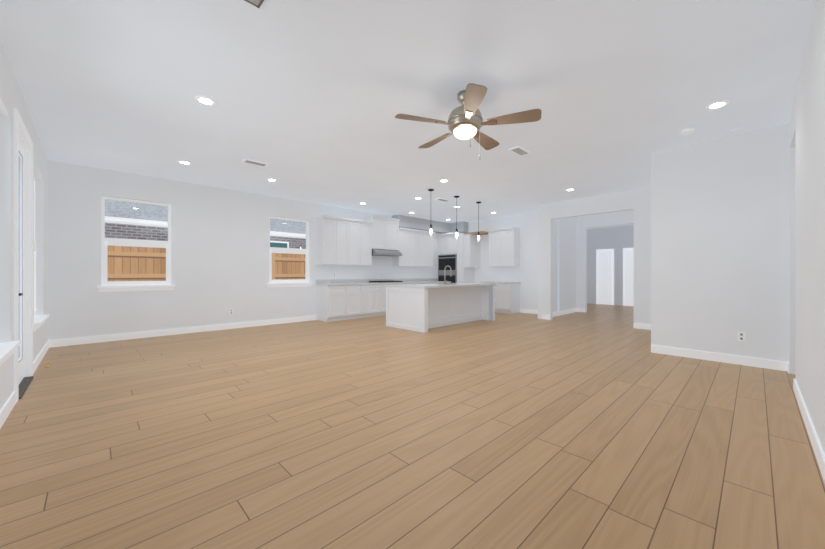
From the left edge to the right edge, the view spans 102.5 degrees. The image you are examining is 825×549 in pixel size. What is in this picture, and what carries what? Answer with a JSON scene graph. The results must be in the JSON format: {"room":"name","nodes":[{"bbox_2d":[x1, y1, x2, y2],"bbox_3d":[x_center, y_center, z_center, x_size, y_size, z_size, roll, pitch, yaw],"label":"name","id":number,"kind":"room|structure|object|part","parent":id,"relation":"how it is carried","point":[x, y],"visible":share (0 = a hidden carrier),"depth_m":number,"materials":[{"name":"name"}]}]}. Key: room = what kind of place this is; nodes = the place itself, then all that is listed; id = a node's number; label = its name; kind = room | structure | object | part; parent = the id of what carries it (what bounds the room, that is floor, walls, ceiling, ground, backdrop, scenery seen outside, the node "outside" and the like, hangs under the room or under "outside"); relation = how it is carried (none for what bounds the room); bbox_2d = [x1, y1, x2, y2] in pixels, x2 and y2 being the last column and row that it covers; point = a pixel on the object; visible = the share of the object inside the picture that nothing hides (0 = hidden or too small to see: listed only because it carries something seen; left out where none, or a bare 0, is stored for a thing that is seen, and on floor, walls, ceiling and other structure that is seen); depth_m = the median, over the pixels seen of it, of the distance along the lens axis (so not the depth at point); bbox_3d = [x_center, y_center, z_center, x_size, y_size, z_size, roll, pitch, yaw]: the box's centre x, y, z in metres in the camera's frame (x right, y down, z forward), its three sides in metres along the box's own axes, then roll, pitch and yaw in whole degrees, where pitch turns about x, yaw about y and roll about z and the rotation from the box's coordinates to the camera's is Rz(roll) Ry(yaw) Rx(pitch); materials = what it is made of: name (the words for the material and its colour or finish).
{"room":"empty living room","nodes":[
{"label":"empty living room","id":0,"kind":"room"},
{"bbox_2d":[0,40,47,409],"bbox_3d":[-2.411,-0.325,1.655,0.150,2.950,9.690,0,0,-44],"label":"wall","id":1,"kind":"structure","parent":0,"point":[11,97],"depth_m":2.88,"materials":[{"name":"white paint"}]},
{"bbox_2d":[0,391,15,428],"bbox_3d":[-1.341,1.095,0.665,0.014,0.110,6.380,0,0,-44],"label":"baseboard","id":2,"kind":"structure","parent":1,"relation":"attached to","point":[7,407],"depth_m":2.67,"materials":[{"name":"white wood"}]},
{"bbox_2d":[0,340,20,365],"bbox_3d":[-2.757,0.629,2.106,0.130,0.102,2.120,0,0,-44],"label":"sill","id":3,"kind":"structure","parent":1,"relation":"attached to","point":[7,349],"depth_m":2.62,"materials":[{"name":"white wood"}]},
{"bbox_2d":[19,142,23,383],"bbox_3d":[-3.984,-0.122,3.346,0.107,2.520,0.898,0,0,-44],"label":"patio door","id":4,"kind":"structure","parent":1,"relation":"in","point":[21,362],"depth_m":3.57,"materials":[{"name":"white"}]},
{"bbox_3d":[-4.007,-0.183,3.325,0.006,2.167,0.668,0,0,-44],"label":"glass","id":5,"kind":"part","parent":4,"relation":"part of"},
{"bbox_2d":[19,152,22,361],"bbox_3d":[-4.005,-0.124,3.327,0.043,2.524,0.905,0,0,-44],"label":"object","id":6,"kind":"structure","parent":4,"relation":"attached to","point":[22,257],"depth_m":3.58,"materials":[{"name":"grey"}]},
{"bbox_2d":[14,108,32,401],"bbox_3d":[-4.008,-0.172,3.323,0.166,2.645,1.120,0,0,-44],"label":"door frame","id":7,"kind":"structure","parent":1,"relation":"attached to","point":[22,136],"depth_m":3.67,"materials":[{"name":"white wood"}]},
{"bbox_2d":[19,376,33,398],"bbox_3d":[-4.003,1.144,3.328,0.176,0.010,0.902,0,0,-44],"label":"patio door threshold sill","id":8,"kind":"structure","parent":1,"relation":"attached to","point":[24,383],"depth_m":3.42,"materials":[{"name":"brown metal"}]},
{"bbox_2d":[34,177,35,315],"bbox_3d":[-4.974,-0.385,4.274,0.072,1.930,1.060,0,0,-44],"label":"window","id":9,"kind":"structure","parent":1,"relation":"in","point":[34,256],"depth_m":4.62,"materials":[{"name":"white"}]},
{"bbox_2d":[33,314,48,331],"bbox_3d":[-4.910,0.629,4.336,0.130,0.102,1.160,0,0,-44],"label":"sill","id":10,"kind":"structure","parent":1,"relation":"attached to","point":[39,321],"depth_m":4.25,"materials":[{"name":"white wood"}]},
{"bbox_2d":[33,340,51,373],"bbox_3d":[-5.033,1.095,4.488,0.014,0.110,1.950,0,0,-44],"label":"baseboard","id":11,"kind":"structure","parent":1,"relation":"attached to","point":[48,345],"depth_m":4.42,"materials":[{"name":"white wood"}]},
{"bbox_2d":[48,160,440,340],"bbox_3d":[-2.257,-0.325,8.657,10.100,2.950,0.150,0,0,-44],"label":"wall","id":12,"kind":"structure","parent":0,"point":[220,236],"depth_m":6.48,"materials":[{"name":"white paint"}]},
{"bbox_2d":[101,196,170,285],"bbox_3d":[-5.007,-0.575,6.034,0.980,1.550,0.072,0,0,-44],"label":"window","id":13,"kind":"structure","parent":12,"relation":"in","point":[118,242],"depth_m":5.96,"materials":[{"name":"white"}]},
{"bbox_2d":[97,285,175,291],"bbox_3d":[-4.945,0.249,5.970,1.080,0.102,0.130,0,0,-44],"label":"sill","id":14,"kind":"structure","parent":12,"relation":"attached to","point":[134,288],"depth_m":5.93,"materials":[{"name":"white wood"}]},
{"bbox_2d":[52,316,315,346],"bbox_3d":[-4.081,1.095,6.781,4.570,0.110,0.014,0,0,-44],"label":"baseboard","id":15,"kind":"structure","parent":12,"relation":"attached to","point":[106,338],"depth_m":6.23,"materials":[{"name":"white wood"}]},
{"bbox_2d":[269,216,308,282],"bbox_3d":[-2.986,-0.575,7.986,1.000,1.550,0.072,0,0,-44],"label":"window","id":16,"kind":"structure","parent":12,"relation":"in","point":[293,250],"depth_m":8.00,"materials":[{"name":"white"}]},
{"bbox_2d":[267,282,312,287],"bbox_3d":[-2.924,0.249,7.922,1.100,0.102,0.130,0,0,-44],"label":"sill","id":17,"kind":"structure","parent":12,"relation":"attached to","point":[302,284],"depth_m":7.88,"materials":[{"name":"white wood"}]},
{"bbox_2d":[316,215,339,264],"bbox_3d":[-2.162,-0.837,8.410,0.434,1.175,0.330,0,0,-44],"label":"upper cabinet","id":18,"kind":"object","parent":12,"relation":"attached to","point":[327,228],"depth_m":8.30,"materials":[{"name":"white wood"}]},
{"bbox_2d":[340,219,351,264],"bbox_3d":[-1.913,-0.837,8.650,0.493,1.175,0.330,0,0,-44],"label":"upper cabinet","id":19,"kind":"object","parent":12,"relation":"attached to","point":[345,224],"depth_m":8.61,"materials":[{"name":"white wood"}]},
{"bbox_2d":[352,219,363,265],"bbox_3d":[-1.644,-0.837,8.911,0.493,1.175,0.330,0,0,-44],"label":"upper cabinet","id":20,"kind":"object","parent":12,"relation":"attached to","point":[357,227],"depth_m":8.87,"materials":[{"name":"white wood"}]},
{"bbox_2d":[364,223,371,265],"bbox_3d":[-1.395,-0.837,9.151,0.434,1.175,0.330,0,0,-44],"label":"upper cabinet","id":21,"kind":"object","parent":12,"relation":"attached to","point":[367,226],"depth_m":9.10,"materials":[{"name":"white wood"}]},
{"bbox_2d":[364,215,403,254],"bbox_3d":[-0.822,-1.077,9.589,1.000,1.055,0.496,0,0,-44],"label":"upper cabinet","id":22,"kind":"object","parent":12,"relation":"attached to","point":[403,241],"depth_m":9.53,"materials":[{"name":"white wood"}]},
{"bbox_2d":[365,248,402,256],"bbox_3d":[-0.822,-0.629,9.589,0.960,0.171,0.497,0,0,-44],"label":"range hood","id":23,"kind":"object","parent":22,"relation":"attached to","point":[392,252],"depth_m":9.47,"materials":[{"name":"grey"}]},
{"bbox_2d":[392,231,419,266],"bbox_3d":[-0.222,-0.807,10.284,0.829,1.115,0.330,0,0,-44],"label":"upper cabinet","id":24,"kind":"object","parent":12,"relation":"attached to","point":[411,257],"depth_m":10.23,"materials":[{"name":"white wood"}]},
{"bbox_2d":[420,231,435,266],"bbox_3d":[0.290,-0.807,10.778,0.829,1.115,0.330,0,0,-44],"label":"upper cabinet","id":25,"kind":"object","parent":12,"relation":"attached to","point":[426,239],"depth_m":10.73,"materials":[{"name":"white wood"}]},
{"bbox_2d":[0,0,815,228],"bbox_3d":[2.828,-1.875,6.825,14.870,0.150,9.850,0,0,-44],"label":"ceiling","id":26,"kind":"structure","parent":0,"point":[312,99],"depth_m":3.18,"materials":[{"name":"white paint"}]},
{"bbox_2d":[244,0,263,7],"bbox_3d":[-1.035,-1.793,1.908,0.442,0.014,0.442,0,0,-44],"label":"vent","id":27,"kind":"object","parent":26,"relation":"attached to","point":[257,3],"visible":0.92,"depth_m":2.17,"materials":[{"name":"grey metal"}]},
{"bbox_2d":[242,159,268,166],"bbox_3d":[-2.524,-1.793,5.320,0.360,0.013,0.160,0,0,-44],"label":"ceiling vent","id":28,"kind":"object","parent":26,"relation":"in","point":[244,160],"depth_m":5.30,"materials":[{"name":"white metal"}]},
{"bbox_3d":[-2.524,-1.787,5.320,0.300,0.002,0.112,0,0,-44],"label":"ceiling vent slots","id":29,"kind":"part","parent":28,"relation":"part of","materials":[{"name":"grey metal"}]},
{"bbox_2d":[392,215,447,234],"bbox_3d":[0.441,-1.624,10.961,2.712,0.348,0.276,0,0,-44],"label":"soffit","id":30,"kind":"object","parent":26,"relation":"attached to","point":[410,223],"depth_m":10.62,"materials":[{"name":"white paint"}]},
{"bbox_2d":[428,189,433,233],"bbox_3d":[0.391,-1.310,7.009,0.124,0.979,0.124,0,0,-44],"label":"pendant light","id":31,"kind":"object","parent":26,"relation":"hanging from","point":[431,229],"visible":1,"depth_m":6.99,"materials":[{"name":"brown metal"}]},
{"bbox_3d":[0.391,-0.922,7.009,0.112,0.205,0.112,0,0,-44],"label":"lamp shade","id":32,"kind":"part","parent":31,"relation":"part of","materials":[{"name":"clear glass"}]},
{"bbox_2d":[178,96,728,219],"bbox_3d":[0.798,-1.796,5.824,7.744,0.006,6.894,0,0,-44],"label":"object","id":33,"kind":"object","parent":26,"relation":"attached to","point":[214,102],"depth_m":3.53,"materials":[{"name":"white"}]},
{"bbox_2d":[180,98,724,219],"bbox_3d":[0.798,-1.797,5.824,7.684,0.001,6.834,0,0,-44],"label":"recessed light","id":34,"kind":"object","parent":33,"relation":"attached to","point":[207,101],"visible":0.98,"depth_m":3.52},
{"bbox_2d":[454,196,458,236],"bbox_3d":[1.017,-1.310,7.613,0.124,0.979,0.124,0,0,-44],"label":"pendant light","id":35,"kind":"object","parent":26,"relation":"hanging from","point":[457,230],"visible":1,"depth_m":7.61,"materials":[{"name":"brown metal"}]},
{"bbox_3d":[1.017,-0.922,7.613,0.112,0.205,0.112,0,0,-44],"label":"lamp shade","id":36,"kind":"part","parent":35,"relation":"part of","materials":[{"name":"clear glass"}]},
{"bbox_2d":[395,83,541,158],"bbox_3d":[0.525,-1.457,3.338,1.362,0.684,1.362,0,0,-44],"label":"ceiling fan","id":37,"kind":"object","parent":26,"relation":"hanging from","point":[465,121],"visible":1,"depth_m":3.17,"materials":[{"name":"brown wood"}]},
{"bbox_3d":[0.524,-1.617,3.301,0.350,0.364,0.350,0,0,-44],"label":"motor","id":38,"kind":"part","parent":37,"relation":"part of","materials":[{"name":"silver metal"}]},
{"bbox_2d":[476,202,480,240],"bbox_3d":[1.643,-1.310,8.217,0.124,0.979,0.124,0,0,-44],"label":"pendant light","id":39,"kind":"object","parent":26,"relation":"hanging from","point":[478,238],"visible":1,"depth_m":8.21,"materials":[{"name":"brown metal"}]},
{"bbox_3d":[1.643,-0.922,8.217,0.112,0.205,0.112,0,0,-44],"label":"lamp shade","id":40,"kind":"part","parent":39,"relation":"part of","materials":[{"name":"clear glass"}]},
{"bbox_2d":[508,146,530,155],"bbox_3d":[1.562,-1.793,4.817,0.360,0.013,0.160,0,0,-44],"label":"ceiling vent","id":41,"kind":"object","parent":26,"relation":"in","point":[519,147],"depth_m":4.80,"materials":[{"name":"white metal"}]},
{"bbox_3d":[1.562,-1.787,4.817,0.300,0.002,0.112,0,0,-44],"label":"ceiling vent slots","id":42,"kind":"part","parent":41,"relation":"part of","materials":[{"name":"grey metal"}]},
{"bbox_2d":[680,128,693,134],"bbox_3d":[3.432,-1.780,4.134,0.135,0.037,0.135,0,0,40],"label":"smoke detector","id":43,"kind":"object","parent":26,"relation":"attached to","point":[688,131],"depth_m":4.10,"materials":[{"name":"white plastic"}]},
{"bbox_2d":[0,304,824,548],"bbox_3d":[2.828,1.210,6.825,14.870,0.120,9.850,0,0,-44],"label":"floor","id":44,"kind":"structure","parent":0,"point":[598,426],"depth_m":2.24,"materials":[{"name":"brown wood"}]},
{"bbox_2d":[316,287,347,321],"bbox_3d":[-2.030,0.710,8.350,0.541,0.880,0.600,0,0,-44],"label":"base cabinet","id":45,"kind":"object","parent":44,"relation":"on","point":[331,302],"depth_m":8.16,"materials":[{"name":"white wood"}]},
{"bbox_2d":[316,279,439,286],"bbox_3d":[-0.568,0.248,9.745,4.612,0.040,0.624,0,0,-44],"label":"countertop","id":46,"kind":"structure","parent":45,"relation":"on","point":[437,280],"depth_m":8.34,"materials":[{"name":"white stone"}]},
{"bbox_2d":[368,280,402,282],"bbox_3d":[-0.764,0.205,9.529,0.880,0.046,0.490,0,0,-44],"label":"cooktop","id":47,"kind":"object","parent":46,"relation":"in","point":[369,281],"depth_m":9.34,"materials":[{"name":"black metal"}]},
{"bbox_2d":[348,283,363,318],"bbox_3d":[-1.714,0.710,8.655,0.582,0.880,0.600,0,0,-44],"label":"base cabinet","id":48,"kind":"object","parent":44,"relation":"on","point":[355,294],"depth_m":8.52,"materials":[{"name":"white wood"}]},
{"bbox_2d":[364,283,379,317],"bbox_3d":[-1.332,0.710,9.024,0.722,0.880,0.600,0,0,-44],"label":"base cabinet","id":49,"kind":"object","parent":44,"relation":"on","point":[371,290],"depth_m":8.86,"materials":[{"name":"white wood"}]},
{"bbox_2d":[380,283,407,315],"bbox_3d":[-0.786,0.710,9.552,1.042,0.880,0.600,0,0,-44],"label":"base cabinet","id":50,"kind":"object","parent":44,"relation":"on","point":[382,285],"depth_m":9.14,"materials":[{"name":"white wood"}]},
{"bbox_2d":[386,285,493,332],"bbox_3d":[0.711,0.710,7.865,2.550,0.880,1.272,0,0,-44],"label":"kitchen island","id":51,"kind":"object","parent":44,"relation":"on","point":[423,308],"depth_m":7.32,"materials":[{"name":"white wood"}]},
{"bbox_2d":[414,283,473,288],"bbox_3d":[0.759,0.248,7.816,2.570,0.040,1.190,0,0,-44],"label":"island countertop","id":52,"kind":"structure","parent":51,"relation":"on","point":[448,285],"depth_m":7.06,"materials":[{"name":"white stone"}]},
{"bbox_2d":[443,265,451,283],"bbox_3d":[0.900,0.001,8.279,0.109,0.454,0.232,0,0,-44],"label":"faucet","id":53,"kind":"object","parent":52,"relation":"on","point":[447,265],"depth_m":8.32,"materials":[{"name":"silver metal"}]},
{"bbox_2d":[436,231,459,282],"bbox_3d":[1.413,-0.107,11.452,0.630,2.515,0.920,0,0,-44],"label":"tall cabinet","id":54,"kind":"object","parent":44,"relation":"on","point":[446,243],"depth_m":11.24,"materials":[{"name":"white"}]},
{"bbox_2d":[438,254,456,293],"bbox_3d":[1.161,-0.030,11.248,0.074,1.300,0.810,0,0,-44],"label":"oven","id":55,"kind":"object","parent":54,"relation":"in","point":[444,260],"depth_m":11.20,"materials":[{"name":"black metal"}]},
{"bbox_2d":[456,235,475,282],"bbox_3d":[1.786,-0.090,11.066,0.630,2.480,0.258,0,0,-44],"label":"tall cabinet","id":56,"kind":"object","parent":44,"relation":"on","point":[463,274],"depth_m":10.90,"materials":[{"name":"white wood"}]},
{"bbox_2d":[492,283,519,313],"bbox_3d":[2.842,0.710,9.995,0.600,0.880,0.550,0,0,-44],"label":"base cabinet","id":57,"kind":"object","parent":44,"relation":"on","point":[507,295],"depth_m":9.78,"materials":[{"name":"white wood"}]},
{"bbox_2d":[467,213,537,309],"bbox_3d":[2.732,-0.325,10.652,0.150,2.950,3.890,0,0,-44],"label":"wall","id":58,"kind":"structure","parent":0,"point":[526,273],"depth_m":9.97,"materials":[{"name":"white paint"}]},
{"bbox_2d":[448,223,467,234],"bbox_3d":[1.617,-1.624,11.495,0.277,0.348,0.590,0,0,-44],"label":"upper cabinet","id":59,"kind":"object","parent":58,"relation":"attached to","point":[462,227],"depth_m":11.34,"materials":[{"name":"white wood"}]},
{"bbox_2d":[464,231,479,266],"bbox_3d":[1.971,-0.790,10.896,0.600,1.120,0.239,0,0,-44],"label":"upper cabinet","id":60,"kind":"object","parent":58,"relation":"attached to","point":[471,246],"depth_m":10.74,"materials":[{"name":"white wood"}]},
{"bbox_2d":[488,231,499,266],"bbox_3d":[2.681,-0.807,10.355,0.330,1.115,0.509,0,0,-44],"label":"upper cabinet","id":61,"kind":"object","parent":58,"relation":"attached to","point":[493,236],"depth_m":10.29,"materials":[{"name":"white wood"}]},
{"bbox_2d":[500,227,519,266],"bbox_3d":[2.953,-0.807,10.074,0.330,1.115,0.509,0,0,-44],"label":"upper cabinet","id":62,"kind":"object","parent":58,"relation":"attached to","point":[510,237],"depth_m":9.93,"materials":[{"name":"white wood"}]},
{"bbox_2d":[520,309,543,315],"bbox_3d":[3.639,1.095,9.596,0.014,0.110,1.090,0,0,-44],"label":"baseboard","id":63,"kind":"structure","parent":58,"relation":"attached to","point":[521,310],"depth_m":9.75,"materials":[{"name":"white wood"}]},
{"bbox_2d":[538,205,577,318],"bbox_3d":[4.160,-0.325,9.411,2.380,2.950,0.120,0,0,-44],"label":"wall","id":64,"kind":"structure","parent":0,"point":[573,263],"depth_m":9.55,"materials":[{"name":"paint"}]},
{"bbox_2d":[544,308,579,319],"bbox_3d":[4.257,1.095,9.412,2.280,0.110,0.014,0,0,-44],"label":"baseboard","id":65,"kind":"structure","parent":64,"relation":"attached to","point":[547,317],"depth_m":9.39,"materials":[{"name":"white wood"}]},
{"bbox_2d":[542,188,647,323],"bbox_3d":[5.403,-0.325,6.497,0.120,2.950,5.800,0,0,-44],"label":"wall","id":66,"kind":"structure","parent":0,"point":[636,200],"depth_m":7.46,"materials":[{"name":"white paint"}]},
{"bbox_2d":[633,323,650,329],"bbox_3d":[4.994,1.095,6.824,0.014,0.110,0.740,0,0,-44],"label":"baseboard","id":67,"kind":"structure","parent":66,"relation":"attached to","point":[642,326],"depth_m":6.97,"materials":[{"name":"white wood"}]},
{"bbox_2d":[578,210,633,311],"bbox_3d":[6.776,-0.325,8.531,0.120,2.950,6.820,0,0,-44],"label":"wall","id":68,"kind":"structure","parent":0,"point":[621,217],"depth_m":10.03,"materials":[{"name":"paint"}]},
{"bbox_2d":[587,225,633,305],"bbox_3d":[8.024,-0.325,9.736,3.350,2.950,6.820,0,0,-44],"label":"wall","id":69,"kind":"structure","parent":0,"point":[617,239],"depth_m":12.50,"materials":[{"name":"paint"}]},
{"bbox_2d":[598,251,611,304],"bbox_3d":[7.344,0.123,12.632,0.028,2.037,0.462,0,0,-44],"label":"hall door","id":70,"kind":"structure","parent":69,"relation":"in","point":[604,277],"depth_m":12.61,"materials":[{"name":"white wood"}]},
{"bbox_2d":[596,248,633,305],"bbox_3d":[7.761,0.090,12.235,0.015,2.120,1.760,0,0,-44],"label":"door frame","id":71,"kind":"structure","parent":69,"relation":"attached to","point":[612,250],"depth_m":12.46,"materials":[{"name":"white wood"}]},
{"bbox_2d":[625,250,633,305],"bbox_3d":[8.056,0.123,11.895,0.028,2.037,0.712,0,0,-44],"label":"hall door","id":72,"kind":"structure","parent":69,"relation":"in","point":[629,277],"depth_m":12.04,"materials":[{"name":"white wood"}]},
{"bbox_2d":[648,123,787,361],"bbox_3d":[4.038,-0.325,4.456,0.120,2.950,1.340,0,0,-44],"label":"wall","id":73,"kind":"structure","parent":0,"point":[728,238],"depth_m":4.34,"materials":[{"name":"white paint"}]},
{"bbox_2d":[651,345,789,371],"bbox_3d":[3.993,1.095,4.406,0.014,0.110,1.350,0,0,-44],"label":"baseboard","id":74,"kind":"structure","parent":73,"relation":"attached to","point":[725,358],"depth_m":4.32,"materials":[{"name":"white wood"}]},
{"bbox_2d":[738,332,744,340],"bbox_3d":[4.187,0.790,4.210,0.007,0.115,0.072,0,0,-44],"label":"electrical outlet plate","id":75,"kind":"object","parent":73,"relation":"attached to","point":[741,336],"depth_m":4.21,"materials":[{"name":"white plastic"}]},
{"bbox_2d":[788,0,824,453],"bbox_3d":[2.200,-0.325,1.631,6.450,2.950,0.150,0,0,-44],"label":"wall","id":76,"kind":"structure","parent":0,"point":[806,125],"depth_m":2.45,"materials":[{"name":"white paint"}]},
{"bbox_2d":[793,378,824,482],"bbox_3d":[1.830,1.095,1.387,5.520,0.110,0.014,0,0,-44],"label":"baseboard","id":77,"kind":"structure","parent":76,"relation":"attached to","point":[819,453],"depth_m":2.26,"materials":[{"name":"white"}]},
{"label":"outside","id":78,"kind":"structure","parent":0,"visible":0},
{"bbox_3d":[-3.572,1.335,7.283,30.000,0.130,24.000,0,0,-44],"label":"ground","id":79,"kind":"structure","parent":78,"visible":0},
{"bbox_2d":[105,200,305,248],"bbox_3d":[-7.156,-2.150,12.434,24.000,6.800,5.610,0,0,-44],"label":"house","id":80,"kind":"structure","parent":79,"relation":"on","point":[151,222],"depth_m":9.05,"materials":[{"name":"brick"}]},
{"bbox_2d":[108,246,304,280],"bbox_3d":[-4.388,0.300,9.567,20.000,1.900,0.020,0,0,-44],"label":"fence","id":81,"kind":"object","parent":79,"relation":"on","point":[155,268],"depth_m":7.79,"materials":[{"name":"brown wood"}]},
{"bbox_2d":[108,251,304,279],"bbox_3d":[-4.225,0.310,9.680,20.390,1.880,0.045,0,0,-44],"label":"rails","id":82,"kind":"object","parent":81,"relation":"attached to","point":[151,255],"depth_m":7.78,"materials":[{"name":"brown wood"}]}
]}

